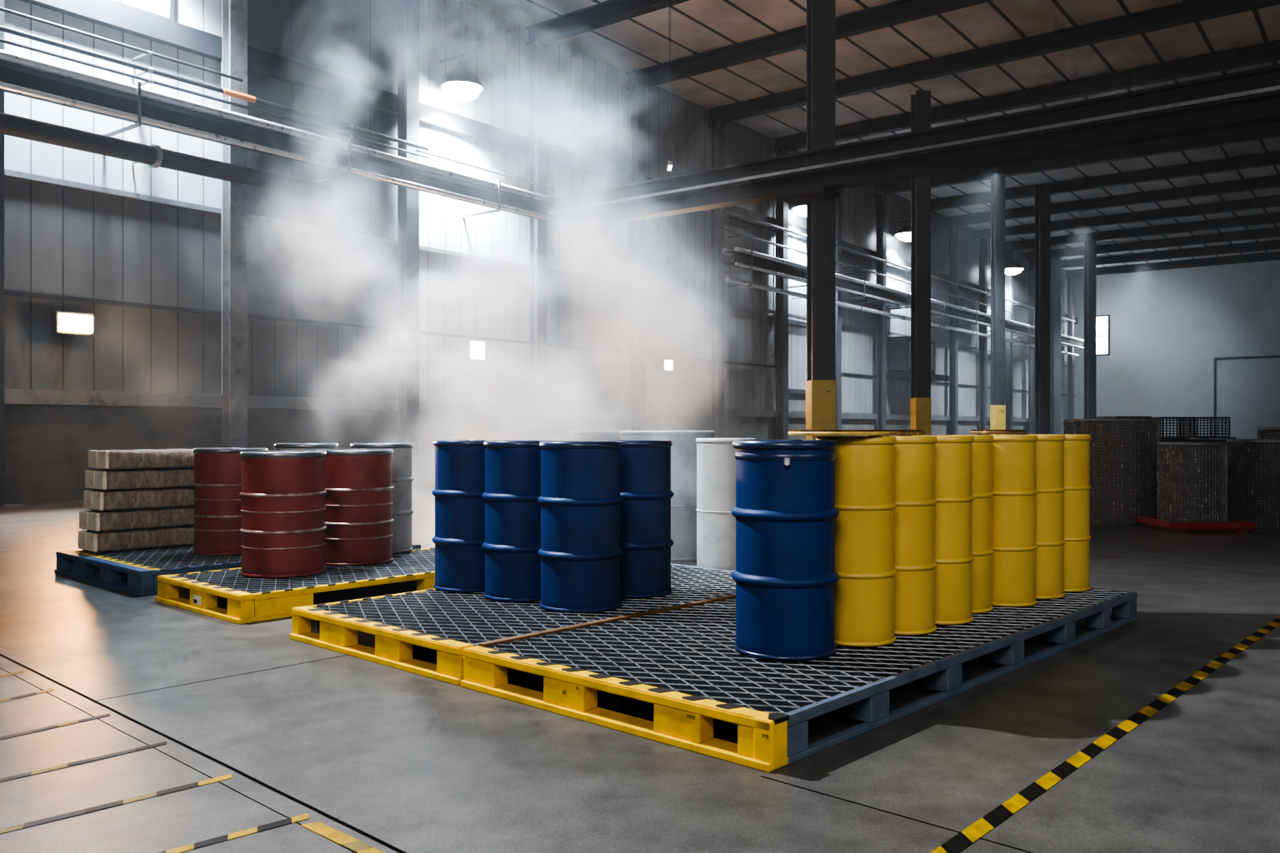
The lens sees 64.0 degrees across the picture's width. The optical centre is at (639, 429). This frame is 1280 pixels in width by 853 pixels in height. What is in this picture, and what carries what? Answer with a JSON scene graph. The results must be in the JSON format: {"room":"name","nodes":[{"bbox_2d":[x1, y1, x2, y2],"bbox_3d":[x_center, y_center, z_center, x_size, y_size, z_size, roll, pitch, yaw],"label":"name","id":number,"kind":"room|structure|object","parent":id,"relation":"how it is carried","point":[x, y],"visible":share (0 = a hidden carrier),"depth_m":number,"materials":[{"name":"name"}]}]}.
{"room":"industrial warehouse","nodes":[
{"label":"industrial warehouse","id":0,"kind":"room"},
{"bbox_2d":[4,0,1067,419],"bbox_3d":[4.690,-6.600,43.746,0.441,12.200,103.400,0,0,37],"label":"wall","id":1,"kind":"structure","parent":0,"point":[59,240],"depth_m":28.06,"materials":[{"name":"metal"}]},
{"bbox_2d":[50,310,94,336],"bbox_3d":[-11.763,-2.160,21.145,0.610,0.460,0.760,0,0,37],"label":"floodlight","id":2,"kind":"object","parent":1,"relation":"attached to","point":[69,323],"visible":1,"depth_m":20.91,"materials":[{"name":"white"}]},
{"bbox_2d":[0,6,243,81],"bbox_3d":[-15.363,-8.100,16.282,0.744,0.088,19.400,0,0,37],"label":"cable","id":3,"kind":"object","parent":1,"relation":"attached to","point":[146,52],"visible":1,"depth_m":21.59,"materials":[{"name":"metal"}]},
{"bbox_2d":[110,0,174,20],"bbox_3d":[-11.271,-10.175,22.215,0.081,2.050,2.400,0,0,37],"label":"window","id":4,"kind":"structure","parent":1,"relation":"in","point":[162,8],"depth_m":22.84,"materials":[{"name":"glass"}]},
{"bbox_2d":[0,112,334,202],"bbox_3d":[-14.517,-5.830,17.021,1.200,0.500,21.600,0,0,37],"label":"pipe","id":5,"kind":"object","parent":1,"relation":"attached to","point":[154,156],"visible":1,"depth_m":21.75,"materials":[{"name":"metal"}]},
{"bbox_2d":[0,38,429,159],"bbox_3d":[-13.652,-7.480,18.499,0.794,0.088,25.000,0,0,37],"label":"cable","id":6,"kind":"object","parent":1,"relation":"attached to","point":[147,81],"visible":0.89,"depth_m":22.83,"materials":[{"name":"metal"}]},
{"bbox_2d":[0,25,429,150],"bbox_3d":[-13.650,-7.720,18.497,0.801,0.138,25.000,0,0,37],"label":"cable","id":7,"kind":"object","parent":1,"relation":"attached to","point":[17,32],"visible":0.94,"depth_m":22.88,"materials":[{"name":"metal"}]},
{"bbox_2d":[0,49,554,223],"bbox_3d":[-11.680,-6.700,20.517,1.500,0.900,30.600,0,0,37],"label":"cable tray","id":8,"kind":"object","parent":1,"relation":"attached to","point":[21,75],"visible":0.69,"depth_m":23.17,"materials":[{"name":"metal"}]},
{"bbox_2d":[439,53,484,101],"bbox_3d":[-5.083,-9.980,29.032,1.326,1.340,1.236,0,0,-4],"label":"lamp","id":9,"kind":"object","parent":1,"relation":"attached to","point":[461,84],"visible":1,"depth_m":28.71,"materials":[{"name":"white"}]},
{"bbox_2d":[458,340,484,361],"bbox_3d":[-4.969,-2.300,30.112,0.610,0.600,0.640,0,0,37],"label":"floodlight","id":10,"kind":"object","parent":1,"relation":"attached to","point":[472,350],"visible":1,"depth_m":29.85,"materials":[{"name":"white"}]},
{"bbox_2d":[415,149,555,189],"bbox_3d":[-4.660,-7.600,30.379,0.780,0.100,5.600,0,0,37],"label":"pipe","id":11,"kind":"object","parent":1,"relation":"attached to","point":[457,162],"visible":1,"depth_m":29.72,"materials":[{"name":"metal"}]},
{"bbox_2d":[4,404,1064,504],"bbox_3d":[4.722,0.500,43.721,0.524,2.000,103.400,0,0,37],"label":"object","id":12,"kind":"structure","parent":1,"relation":"attached to","point":[47,447],"depth_m":24.08,"materials":[{"name":"metal"}]},
{"bbox_2d":[4,388,1068,422],"bbox_3d":[4.848,-0.650,43.375,0.268,0.300,103.000,0,0,37],"label":"girt","id":13,"kind":"structure","parent":12,"relation":"on","point":[37,397],"depth_m":26.59,"materials":[{"name":"metal"}]},
{"bbox_2d":[4,168,1075,367],"bbox_3d":[4.777,-5.120,43.429,0.096,0.120,103.000,0,0,37],"label":"girt","id":14,"kind":"structure","parent":1,"relation":"attached to","point":[8,172],"depth_m":26.64,"materials":[{"name":"metal"}]},
{"bbox_2d":[4,290,1075,396],"bbox_3d":[4.769,-2.725,43.435,0.069,0.090,103.000,0,0,37],"label":"girt","id":15,"kind":"structure","parent":1,"relation":"attached to","point":[6,292],"depth_m":26.50,"materials":[{"name":"metal"}]},
{"bbox_2d":[20,0,1077,324],"bbox_3d":[4.841,-8.900,43.381,0.250,0.500,103.000,0,0,37],"label":"girt","id":16,"kind":"structure","parent":1,"relation":"attached to","point":[107,13],"depth_m":26.64,"materials":[{"name":"metal"}]},
{"bbox_2d":[652,358,672,371],"bbox_3d":[0.829,-2.350,37.763,0.610,0.460,0.560,0,0,37],"label":"floodlight","id":17,"kind":"object","parent":1,"relation":"attached to","point":[663,364],"visible":1,"depth_m":37.52,"materials":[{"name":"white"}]},
{"bbox_2d":[788,203,806,394],"bbox_3d":[7.564,-6.050,47.026,0.161,8.900,4.700,0,0,37],"label":"window","id":18,"kind":"structure","parent":1,"relation":"in","point":[797,326],"depth_m":46.47,"materials":[{"name":"white glass"}]},
{"bbox_2d":[720,227,1011,313],"bbox_3d":[13.825,-7.850,54.765,0.793,0.125,36.000,0,0,37],"label":"pipe","id":19,"kind":"object","parent":1,"relation":"attached to","point":[738,234],"visible":0.81,"depth_m":49.11,"materials":[{"name":"metal"}]},
{"bbox_2d":[850,294,901,309],"bbox_3d":[12.238,-6.800,52.831,0.600,0.900,5.000,0,0,37],"label":"ventilation duct","id":20,"kind":"object","parent":1,"relation":"attached to","point":[873,302],"visible":0.34,"depth_m":51.96,"materials":[{"name":"metal"}]},
{"bbox_2d":[720,208,1074,321],"bbox_3d":[18.661,-8.600,61.138,0.807,0.150,52.000,0,0,37],"label":"pipe","id":21,"kind":"object","parent":1,"relation":"attached to","point":[737,215],"visible":0.73,"depth_m":50.14,"materials":[{"name":"metal"}]},
{"bbox_2d":[893,216,910,241],"bbox_3d":[14.311,-10.680,54.648,1.690,1.340,1.600,0,0,37],"label":"lamp","id":22,"kind":"object","parent":1,"relation":"attached to","point":[903,233],"visible":0.54,"depth_m":54.29,"materials":[{"name":"white"}]},
{"bbox_2d":[725,276,1079,356],"bbox_3d":[18.769,-5.850,61.056,1.076,0.250,52.000,0,0,37],"label":"pipe","id":23,"kind":"object","parent":1,"relation":"attached to","point":[740,282],"visible":0.69,"depth_m":49.92,"materials":[{"name":"metal"}]},
{"bbox_2d":[722,246,1084,349],"bbox_3d":[18.938,-6.700,60.928,1.501,0.900,52.000,0,0,37],"label":"cable tray","id":24,"kind":"object","parent":1,"relation":"attached to","point":[751,260],"visible":0.79,"depth_m":49.40,"materials":[{"name":"metal"}]},
{"bbox_2d":[886,335,949,381],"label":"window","id":25,"kind":"structure","parent":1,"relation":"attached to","point":[898,347],"depth_m":54.36,"materials":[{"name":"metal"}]},
{"bbox_2d":[1005,255,1024,274],"bbox_3d":[24.819,-10.980,68.516,1.690,1.340,1.600,0,0,37],"label":"lamp","id":26,"kind":"object","parent":1,"relation":"attached to","point":[1012,267],"visible":0.86,"depth_m":68.03,"materials":[{"name":"white"}]},
{"bbox_2d":[0,481,1279,852],"bbox_3d":[34.701,1.650,30.080,135.000,0.300,116.000,0,0,43],"label":"floor","id":27,"kind":"structure","parent":0,"point":[392,760],"depth_m":4.81,"materials":[{"name":"concrete"}]},
{"bbox_2d":[0,0,4,506],"bbox_3d":[-12.639,-5.350,19.864,0.380,13.700,0.440,0,0,37],"label":"wall column","id":28,"kind":"structure","parent":27,"relation":"on","point":[2,2],"depth_m":19.89,"materials":[{"name":"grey metal"}]},
{"bbox_2d":[0,713,109,739],"bbox_3d":[-3.101,1.498,4.956,0.053,0.002,1.080,0,0,37],"label":"floor strip","id":29,"kind":"object","parent":27,"relation":"on","point":[107,714],"visible":1,"depth_m":5.15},
{"bbox_2d":[0,741,166,782],"bbox_3d":[-2.647,1.498,4.457,0.052,0.002,1.187,0,0,41],"label":"floor strip","id":30,"kind":"object","parent":27,"relation":"on","point":[64,766],"visible":1,"depth_m":4.60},
{"bbox_2d":[0,774,231,834],"bbox_3d":[-2.246,1.498,3.946,1.380,0.002,0.053,0,0,-45],"label":"floor strip","id":31,"kind":"object","parent":27,"relation":"on","point":[86,811],"visible":1,"depth_m":4.09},
{"bbox_2d":[158,813,309,852],"bbox_3d":[-1.613,1.498,3.670,0.908,0.002,0.055,0,0,-42],"label":"floor strip","id":32,"kind":"object","parent":27,"relation":"on","point":[305,817],"visible":1,"depth_m":3.79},
{"bbox_2d":[221,0,247,447],"bbox_3d":[-9.499,-5.350,24.009,0.380,13.700,0.440,0,0,37],"label":"wall column","id":33,"kind":"structure","parent":27,"relation":"on","point":[234,12],"depth_m":23.93,"materials":[{"name":"metal"}]},
{"bbox_2d":[54,544,420,596],"bbox_3d":[-4.268,1.389,11.032,2.220,0.222,3.015,0,0,43],"label":"pallet","id":34,"kind":"object","parent":27,"relation":"on","point":[141,568],"visible":0.48,"depth_m":9.98,"materials":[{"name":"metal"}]},
{"bbox_2d":[78,525,194,552],"bbox_3d":[-5.219,1.171,11.213,0.516,0.206,1.558,0,0,44],"label":"bale","id":35,"kind":"object","parent":34,"relation":"on","point":[122,540],"visible":0.59,"depth_m":10.79},
{"bbox_2d":[79,505,194,531],"bbox_3d":[-5.217,0.958,11.228,0.516,0.206,1.558,0,0,42],"label":"bale","id":36,"kind":"object","parent":35,"relation":"on","point":[91,520],"visible":0.65,"depth_m":10.79},
{"bbox_2d":[83,486,194,510],"bbox_3d":[-5.171,0.745,11.233,0.517,0.206,1.558,0,0,44],"label":"bale","id":37,"kind":"object","parent":36,"relation":"on","point":[97,500],"visible":0.68,"depth_m":10.79},
{"bbox_2d":[85,467,194,490],"bbox_3d":[-5.159,0.532,11.238,0.517,0.206,1.558,0,0,42],"label":"bale","id":38,"kind":"object","parent":37,"relation":"on","point":[123,479],"visible":0.66,"depth_m":10.78},
{"bbox_2d":[88,448,194,469],"bbox_3d":[-5.114,0.319,11.218,0.516,0.206,1.558,0,0,43],"label":"bale","id":39,"kind":"object","parent":38,"relation":"on","point":[125,458],"visible":0.66,"depth_m":10.76},
{"bbox_2d":[192,447,267,555],"bbox_3d":[-4.280,0.738,10.720,0.735,1.084,0.735,0,0,-8],"label":"drum","id":40,"kind":"object","parent":34,"relation":"on","point":[217,471],"visible":0.62,"depth_m":10.39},
{"bbox_2d":[273,443,338,450],"bbox_3d":[-3.500,0.713,10.750,0.660,1.134,0.660,0,0,0],"label":"drum","id":41,"kind":"object","parent":34,"relation":"on","point":[278,447],"visible":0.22,"depth_m":10.48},
{"bbox_2d":[155,547,434,624],"bbox_3d":[-2.422,1.389,9.721,1.570,0.222,3.615,0,0,43],"label":"pallet","id":42,"kind":"object","parent":27,"relation":"on","point":[246,599],"visible":0.57,"depth_m":8.65,"materials":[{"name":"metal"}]},
{"bbox_2d":[239,450,326,578],"bbox_3d":[-3.180,0.738,9.150,0.735,1.084,0.735,0,0,-37],"label":"drum","id":43,"kind":"object","parent":42,"relation":"on","point":[282,530],"visible":1,"depth_m":8.85,"materials":[{"name":"metal"}]},
{"bbox_2d":[315,449,394,565],"bbox_3d":[-2.760,0.738,9.920,0.735,1.084,0.735,0,0,40],"label":"drum","id":44,"kind":"object","parent":42,"relation":"on","point":[358,482],"visible":0.81,"depth_m":9.60,"materials":[{"name":"metal"}]},
{"bbox_2d":[350,442,414,553],"bbox_3d":[-2.720,0.713,10.800,0.660,1.134,0.660,0,0,-29],"label":"drum","id":45,"kind":"object","parent":42,"relation":"on","point":[402,478],"visible":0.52,"depth_m":10.62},
{"bbox_2d":[300,821,384,852],"bbox_3d":[-1.083,1.498,3.741,0.480,0.002,0.065,0,0,42],"label":"floor strip","id":46,"kind":"object","parent":27,"relation":"on","point":[320,828],"visible":1,"depth_m":3.75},
{"bbox_2d":[397,0,419,484],"bbox_3d":[-6.358,-5.350,28.153,0.380,13.700,0.440,0,0,37],"label":"wall column","id":47,"kind":"structure","parent":27,"relation":"on","point":[407,10],"depth_m":28.08,"materials":[{"name":"grey metal"}]},
{"bbox_2d":[289,564,735,685],"bbox_3d":[-0.521,1.389,8.017,1.975,0.222,3.715,0,0,43],"label":"pallet","id":48,"kind":"object","parent":27,"relation":"on","point":[405,624],"visible":0.51,"depth_m":7.05,"materials":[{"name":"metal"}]},
{"bbox_2d":[431,439,506,592],"bbox_3d":[-1.372,0.682,8.320,0.619,1.194,0.619,0,0,-24],"label":"drum","id":49,"kind":"object","parent":48,"relation":"on","point":[458,539],"visible":0.58,"depth_m":8.05,"materials":[{"name":"metal"}]},
{"bbox_2d":[481,440,551,601],"bbox_3d":[-0.900,0.682,7.870,0.619,1.194,0.619,0,0,-8],"label":"drum","id":50,"kind":"object","parent":48,"relation":"on","point":[512,545],"visible":0.6,"depth_m":7.60,"materials":[{"name":"metal"}]},
{"bbox_2d":[537,440,623,612],"bbox_3d":[-0.430,0.682,7.420,0.619,1.194,0.619,0,0,-3],"label":"drum","id":51,"kind":"object","parent":48,"relation":"on","point":[580,552],"visible":1,"depth_m":7.17,"materials":[{"name":"metal"}]},
{"bbox_2d":[600,440,674,598],"bbox_3d":[-0.045,0.682,8.050,0.619,1.194,0.619,0,0,38],"label":"drum","id":52,"kind":"object","parent":48,"relation":"on","point":[646,542],"visible":0.58,"depth_m":7.78,"materials":[{"name":"metal"}]},
{"bbox_2d":[695,438,755,570],"bbox_3d":[0.920,0.798,11.000,0.644,1.404,0.644,0,0,0],"label":"drum","id":53,"kind":"object","parent":48,"relation":"on","point":[716,461],"visible":0.64,"depth_m":10.72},
{"bbox_2d":[528,38,546,440],"bbox_3d":[-3.218,-5.350,32.298,0.380,13.700,0.440,0,0,37],"label":"wall column","id":54,"kind":"structure","parent":27,"relation":"on","point":[537,52],"depth_m":32.24,"materials":[{"name":"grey metal"}]},
{"bbox_2d":[569,430,634,440],"bbox_3d":[-0.360,0.758,13.500,1.143,1.484,1.143,0,0,42],"label":"storage tank","id":55,"kind":"object","parent":27,"relation":"on","point":[574,435],"visible":0.19,"depth_m":12.98,"materials":[{"name":"metal"}]},
{"bbox_2d":[630,83,645,430],"bbox_3d":[-0.078,-5.350,36.443,0.380,13.700,0.440,0,0,37],"label":"wall column","id":56,"kind":"structure","parent":27,"relation":"on","point":[637,95],"depth_m":36.39,"materials":[{"name":"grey metal"}]},
{"bbox_2d":[619,430,714,560],"bbox_3d":[0.320,0.758,12.200,1.143,1.484,1.143,0,0,-42],"label":"drum","id":57,"kind":"object","parent":27,"relation":"on","point":[683,449],"visible":0.44,"depth_m":11.67,"materials":[{"name":"metal"}]},
{"bbox_2d":[710,119,724,438],"bbox_3d":[3.062,-5.350,40.587,0.380,13.700,0.440,0,0,37],"label":"wall column","id":58,"kind":"structure","parent":27,"relation":"on","point":[717,129],"depth_m":40.52,"materials":[{"name":"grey metal"}]},
{"bbox_2d":[775,147,788,439],"bbox_3d":[6.203,-5.350,44.732,0.380,13.700,0.440,0,0,37],"label":"wall column","id":59,"kind":"structure","parent":27,"relation":"on","point":[782,207],"depth_m":44.69,"materials":[{"name":"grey metal"}]},
{"bbox_2d":[460,588,1137,772],"bbox_3d":[1.436,1.384,7.012,2.208,0.232,4.915,0,0,43],"label":"pallet","id":60,"kind":"object","parent":27,"relation":"on","point":[682,662],"visible":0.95,"depth_m":5.62,"materials":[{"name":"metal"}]},
{"bbox_2d":[731,439,839,660],"bbox_3d":[0.839,0.670,5.927,0.615,1.219,0.637,0,0,0],"label":"drum","id":61,"kind":"object","parent":60,"relation":"on","point":[785,576],"visible":1,"depth_m":5.69,"materials":[{"name":"metal"}]},
{"bbox_2d":[816,435,896,646],"bbox_3d":[1.317,0.660,6.245,0.480,1.239,0.480,0,0,0],"label":"drum","id":62,"kind":"object","parent":60,"relation":"on","point":[865,503],"visible":0.67,"depth_m":6.03,"materials":[{"name":"metal"}]},
{"bbox_2d":[787,430,889,435],"bbox_3d":[1.204,0.021,6.226,0.608,0.032,0.608,0,0,0],"label":"lid","id":63,"kind":"object","parent":62,"relation":"on","point":[796,432],"visible":1,"depth_m":5.97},
{"bbox_2d":[882,435,937,635],"bbox_3d":[1.660,0.660,6.581,0.480,1.239,0.480,0,0,-37],"label":"drum","id":64,"kind":"object","parent":60,"relation":"on","point":[916,502],"visible":0.49,"depth_m":6.36,"materials":[{"name":"metal"}]},
{"bbox_2d":[922,435,974,624],"bbox_3d":[2.003,0.660,6.917,0.480,1.239,0.480,0,0,16],"label":"drum","id":65,"kind":"object","parent":60,"relation":"on","point":[954,558],"visible":0.57,"depth_m":6.70,"materials":[{"name":"metal"}]},
{"bbox_2d":[935,435,994,614],"bbox_3d":[2.273,0.660,7.322,0.480,1.239,0.480,0,0,-21],"label":"drum","id":66,"kind":"object","parent":60,"relation":"on","point":[982,494],"visible":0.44,"depth_m":7.12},
{"bbox_2d":[990,435,1038,607],"bbox_3d":[2.690,0.660,7.590,0.480,1.239,0.480,0,0,32],"label":"drum","id":67,"kind":"object","parent":60,"relation":"on","point":[1014,547],"visible":0.6,"depth_m":7.38,"materials":[{"name":"metal"}]},
{"bbox_2d":[969,430,1026,434],"bbox_3d":[2.667,0.021,7.638,0.408,0.032,0.408,0,0,10],"label":"lid","id":68,"kind":"object","parent":67,"relation":"on","point":[972,432],"visible":1,"depth_m":7.47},
{"bbox_2d":[1015,434,1065,599],"bbox_3d":[3.033,0.660,7.926,0.480,1.239,0.480,0,0,-5],"label":"drum","id":69,"kind":"object","parent":60,"relation":"on","point":[1051,489],"visible":0.51,"depth_m":7.70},
{"bbox_2d":[1031,434,1091,592],"bbox_3d":[3.376,0.660,8.262,0.480,1.239,0.480,0,0,-42],"label":"drum","id":70,"kind":"object","parent":60,"relation":"on","point":[1077,447],"visible":0.48,"depth_m":8.04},
{"bbox_2d":[805,0,836,439],"bbox_3d":[4.181,-5.320,23.700,0.940,13.640,0.940,0,0,-5],"label":"support column","id":71,"kind":"structure","parent":27,"relation":"on","point":[821,383],"depth_m":23.43,"materials":[{"name":"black metal"}]},
{"bbox_2d":[547,64,1279,232],"bbox_3d":[13.125,-5.710,16.081,38.500,0.980,0.840,0,0,37],"label":"girder","id":72,"kind":"object","parent":71,"relation":"attached to","point":[1247,97],"visible":1,"depth_m":20.95,"materials":[{"name":"metal"}]},
{"bbox_2d":[835,189,841,429],"bbox_3d":[9.343,-5.350,48.877,0.380,13.700,0.440,0,0,37],"label":"wall column","id":73,"kind":"structure","parent":27,"relation":"on","point":[838,201],"depth_m":48.76,"materials":[{"name":"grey metal"}]},
{"bbox_2d":[875,191,886,429],"bbox_3d":[12.483,-5.350,53.022,0.380,13.700,0.440,0,0,37],"label":"wall column","id":74,"kind":"structure","parent":27,"relation":"on","point":[881,199],"depth_m":52.97,"materials":[{"name":"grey metal"}]},
{"bbox_2d":[910,90,931,435],"bbox_3d":[10.137,-5.320,37.000,0.940,13.640,0.940,0,0,-5],"label":"support column","id":75,"kind":"structure","parent":27,"relation":"on","point":[921,400],"depth_m":36.73,"materials":[{"name":"black metal"}]},
{"bbox_2d":[949,224,958,434],"bbox_3d":[18.764,-5.350,61.311,0.380,13.700,0.440,0,0,37],"label":"wall column","id":76,"kind":"structure","parent":27,"relation":"on","point":[953,231],"depth_m":61.23,"materials":[{"name":"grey metal"}]},
{"bbox_2d":[979,237,987,434],"bbox_3d":[21.904,-5.350,65.456,0.380,13.700,0.440,0,0,37],"label":"wall column","id":77,"kind":"structure","parent":27,"relation":"on","point":[982,242],"depth_m":65.42,"materials":[{"name":"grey metal"}]},
{"bbox_2d":[990,174,1005,434],"bbox_3d":[17.110,-5.320,49.000,0.900,13.640,0.900,0,0,-5],"label":"support column","id":78,"kind":"structure","parent":27,"relation":"on","point":[997,407],"depth_m":48.75,"materials":[{"name":"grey metal"}]},
{"bbox_2d":[1005,249,1012,434],"bbox_3d":[25.045,-5.350,69.600,0.380,13.700,0.440,0,0,37],"label":"wall column","id":79,"kind":"structure","parent":27,"relation":"on","point":[1008,278],"depth_m":69.56,"materials":[{"name":"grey metal"}]},
{"bbox_2d":[1028,259,1034,434],"bbox_3d":[28.185,-5.350,73.745,0.380,13.700,0.440,0,0,37],"label":"wall column","id":80,"kind":"structure","parent":27,"relation":"on","point":[1031,263],"depth_m":73.66,"materials":[{"name":"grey metal"}]},
{"bbox_2d":[1035,184,1049,434],"bbox_3d":[20.027,-5.320,51.000,0.940,13.640,0.940,0,0,-5],"label":"support column","id":81,"kind":"structure","parent":27,"relation":"on","point":[1042,192],"depth_m":50.74,"materials":[{"name":"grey metal"}]},
{"bbox_2d":[1050,258,1061,434],"bbox_3d":[29.615,-5.320,73.000,0.940,13.640,0.940,0,0,-5],"label":"support column","id":82,"kind":"structure","parent":27,"relation":"on","point":[1055,263],"depth_m":72.73,"materials":[{"name":"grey metal"}]},
{"bbox_2d":[1067,275,1074,419],"bbox_3d":[34.465,-5.350,82.035,0.380,13.700,0.440,0,0,37],"label":"wall column","id":83,"kind":"structure","parent":27,"relation":"on","point":[1070,280],"depth_m":81.98,"materials":[{"name":"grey metal"}]},
{"bbox_2d":[1084,240,1095,419],"bbox_3d":[28.976,-5.320,66.000,0.940,13.640,0.940,0,0,-5],"label":"support column","id":84,"kind":"structure","parent":27,"relation":"on","point":[1089,245],"depth_m":65.74,"materials":[{"name":"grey metal"}]},
{"bbox_2d":[930,615,1279,852],"bbox_3d":[4.649,1.498,7.626,0.076,0.002,11.126,0,0,42],"label":"tape","id":85,"kind":"object","parent":27,"relation":"on","point":[976,831],"visible":1,"depth_m":4.67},
{"bbox_2d":[1073,418,1160,525],"bbox_3d":[7.670,0.667,16.501,1.266,1.666,1.260,0,0,21],"label":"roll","id":86,"kind":"object","parent":27,"relation":"on","point":[1123,451],"visible":0.75,"depth_m":15.97,"materials":[{"name":"metal"}]},
{"bbox_2d":[1159,439,1190,441],"bbox_3d":[10.080,0.845,18.900,1.320,1.310,0.680,0,0,0],"label":"stand","id":87,"kind":"object","parent":27,"relation":"on","point":[1160,440],"visible":0.04,"depth_m":18.56,"materials":[{"name":"metal"}]},
{"bbox_2d":[1151,417,1194,439],"bbox_3d":[9.773,-0.017,18.900,0.604,0.402,0.628,0,0,0],"label":"wire crate","id":88,"kind":"object","parent":87,"relation":"on","point":[1162,420],"visible":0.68,"depth_m":18.60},
{"bbox_2d":[1179,417,1229,437],"bbox_3d":[10.403,-0.017,18.900,0.604,0.402,0.628,0,0,0],"label":"wire crate","id":89,"kind":"object","parent":87,"relation":"on","point":[1197,418],"visible":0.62,"depth_m":18.60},
{"bbox_2d":[1135,515,1254,533],"bbox_3d":[8.247,1.420,15.290,1.200,0.160,1.100,0,0,0],"label":"pallet","id":90,"kind":"object","parent":27,"relation":"on","point":[1235,526],"visible":0.86,"depth_m":14.78,"materials":[{"name":"red plastic"}]},
{"bbox_2d":[1156,441,1229,521],"bbox_3d":[8.247,0.796,15.297,0.941,1.206,0.947,0,0,5],"label":"container","id":91,"kind":"object","parent":90,"relation":"on","point":[1192,477],"visible":0.96,"depth_m":14.94,"materials":[{"name":"metal"}]},
{"bbox_2d":[1226,439,1279,531],"bbox_3d":[9.499,0.827,15.499,1.106,1.346,1.101,0,0,-22],"label":"container","id":92,"kind":"object","parent":27,"relation":"on","point":[1253,465],"visible":0.87,"depth_m":15.17,"materials":[{"name":"metal"}]},
{"bbox_2d":[1257,427,1279,439],"bbox_3d":[10.931,0.737,17.301,0.867,1.526,0.861,0,0,-15],"label":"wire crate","id":93,"kind":"object","parent":27,"relation":"on","point":[1267,432],"visible":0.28,"depth_m":17.18,"materials":[{"name":"metal"}]},
{"bbox_2d":[465,0,1279,270],"bbox_3d":[31.893,-12.850,23.134,69.100,0.300,103.400,0,0,37],"label":"ceiling","id":94,"kind":"structure","parent":0,"point":[641,42],"depth_m":35.15,"materials":[{"name":"metal"}]},
{"bbox_2d":[525,0,689,45],"bbox_3d":[23.758,-12.420,11.859,68.450,0.560,0.364,0,0,37],"label":"ceiling beam","id":95,"kind":"structure","parent":94,"relation":"attached to","point":[609,12],"depth_m":30.88,"materials":[{"name":"metal"}]},
{"bbox_2d":[626,0,993,89],"bbox_3d":[26.899,-12.420,16.004,68.450,0.560,0.364,0,0,37],"label":"ceiling beam","id":96,"kind":"structure","parent":94,"relation":"attached to","point":[899,12],"depth_m":32.82,"materials":[{"name":"metal"}]},
{"bbox_2d":[706,0,1279,124],"bbox_3d":[30.039,-12.420,20.148,68.450,0.560,0.364,0,0,37],"label":"ceiling beam","id":97,"kind":"structure","parent":94,"relation":"attached to","point":[1191,11],"depth_m":33.59,"materials":[{"name":"metal"}]},
{"bbox_2d":[772,39,1279,152],"bbox_3d":[33.179,-12.420,24.293,68.450,0.560,0.364,0,0,37],"label":"ceiling beam","id":98,"kind":"structure","parent":94,"relation":"attached to","point":[1267,52],"depth_m":37.52,"materials":[{"name":"metal"}]},
{"bbox_2d":[873,121,1279,195],"bbox_3d":[39.460,-12.420,32.583,68.450,0.560,0.362,0,0,37],"label":"ceiling beam","id":99,"kind":"structure","parent":94,"relation":"attached to","point":[1271,130],"depth_m":46.59,"materials":[{"name":"metal"}]},
{"bbox_2d":[930,150,1279,210],"bbox_3d":[42.600,-12.420,36.727,68.450,0.560,0.362,0,0,37],"label":"ceiling beam","id":100,"kind":"structure","parent":94,"relation":"attached to","point":[1269,158],"depth_m":50.64,"materials":[{"name":"metal"}]},
{"bbox_2d":[946,174,1279,227],"bbox_3d":[45.740,-12.420,40.872,68.450,0.560,0.362,0,0,37],"label":"ceiling beam","id":101,"kind":"structure","parent":94,"relation":"attached to","point":[1268,182],"depth_m":55.23,"materials":[{"name":"metal"}]},
{"bbox_2d":[975,195,1279,239],"bbox_3d":[48.881,-12.420,45.017,68.450,0.560,0.362,0,0,37],"label":"ceiling beam","id":102,"kind":"structure","parent":94,"relation":"attached to","point":[1269,201],"depth_m":59.61,"materials":[{"name":"metal"}]},
{"bbox_2d":[1005,212,1279,250],"bbox_3d":[52.021,-12.420,49.161,68.450,0.560,0.362,0,0,37],"label":"ceiling beam","id":103,"kind":"structure","parent":94,"relation":"attached to","point":[1274,217],"depth_m":64.05,"materials":[{"name":"metal"}]},
{"bbox_2d":[1025,227,1279,261],"bbox_3d":[55.161,-12.420,53.306,68.450,0.560,0.362,0,0,37],"label":"ceiling beam","id":104,"kind":"structure","parent":94,"relation":"attached to","point":[1273,232],"depth_m":68.30,"materials":[{"name":"metal"}]},
{"bbox_2d":[1061,240,1279,269],"bbox_3d":[58.302,-12.420,57.451,68.450,0.560,0.362,0,0,37],"label":"ceiling beam","id":105,"kind":"structure","parent":94,"relation":"attached to","point":[1269,245],"depth_m":72.60,"materials":[{"name":"metal"}]},
{"bbox_2d":[1065,251,1279,278],"bbox_3d":[61.442,-12.420,61.595,68.450,0.560,0.362,0,0,37],"label":"ceiling beam","id":106,"kind":"structure","parent":94,"relation":"attached to","point":[1273,256],"depth_m":77.16,"materials":[{"name":"metal"}]},
{"bbox_2d":[1074,260,1279,439],"bbox_3d":[63.209,-5.600,63.970,68.500,14.200,0.480,0,0,37],"label":"wall","id":107,"kind":"structure","parent":0,"point":[1198,342],"depth_m":79.34,"materials":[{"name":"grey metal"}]},
{"bbox_2d":[1095,315,1109,355],"bbox_3d":[37.359,-7.600,83.254,1.500,3.300,0.080,0,0,37],"label":"window","id":108,"kind":"structure","parent":107,"relation":"in","point":[1102,322],"depth_m":83.11,"materials":[{"name":"white"}]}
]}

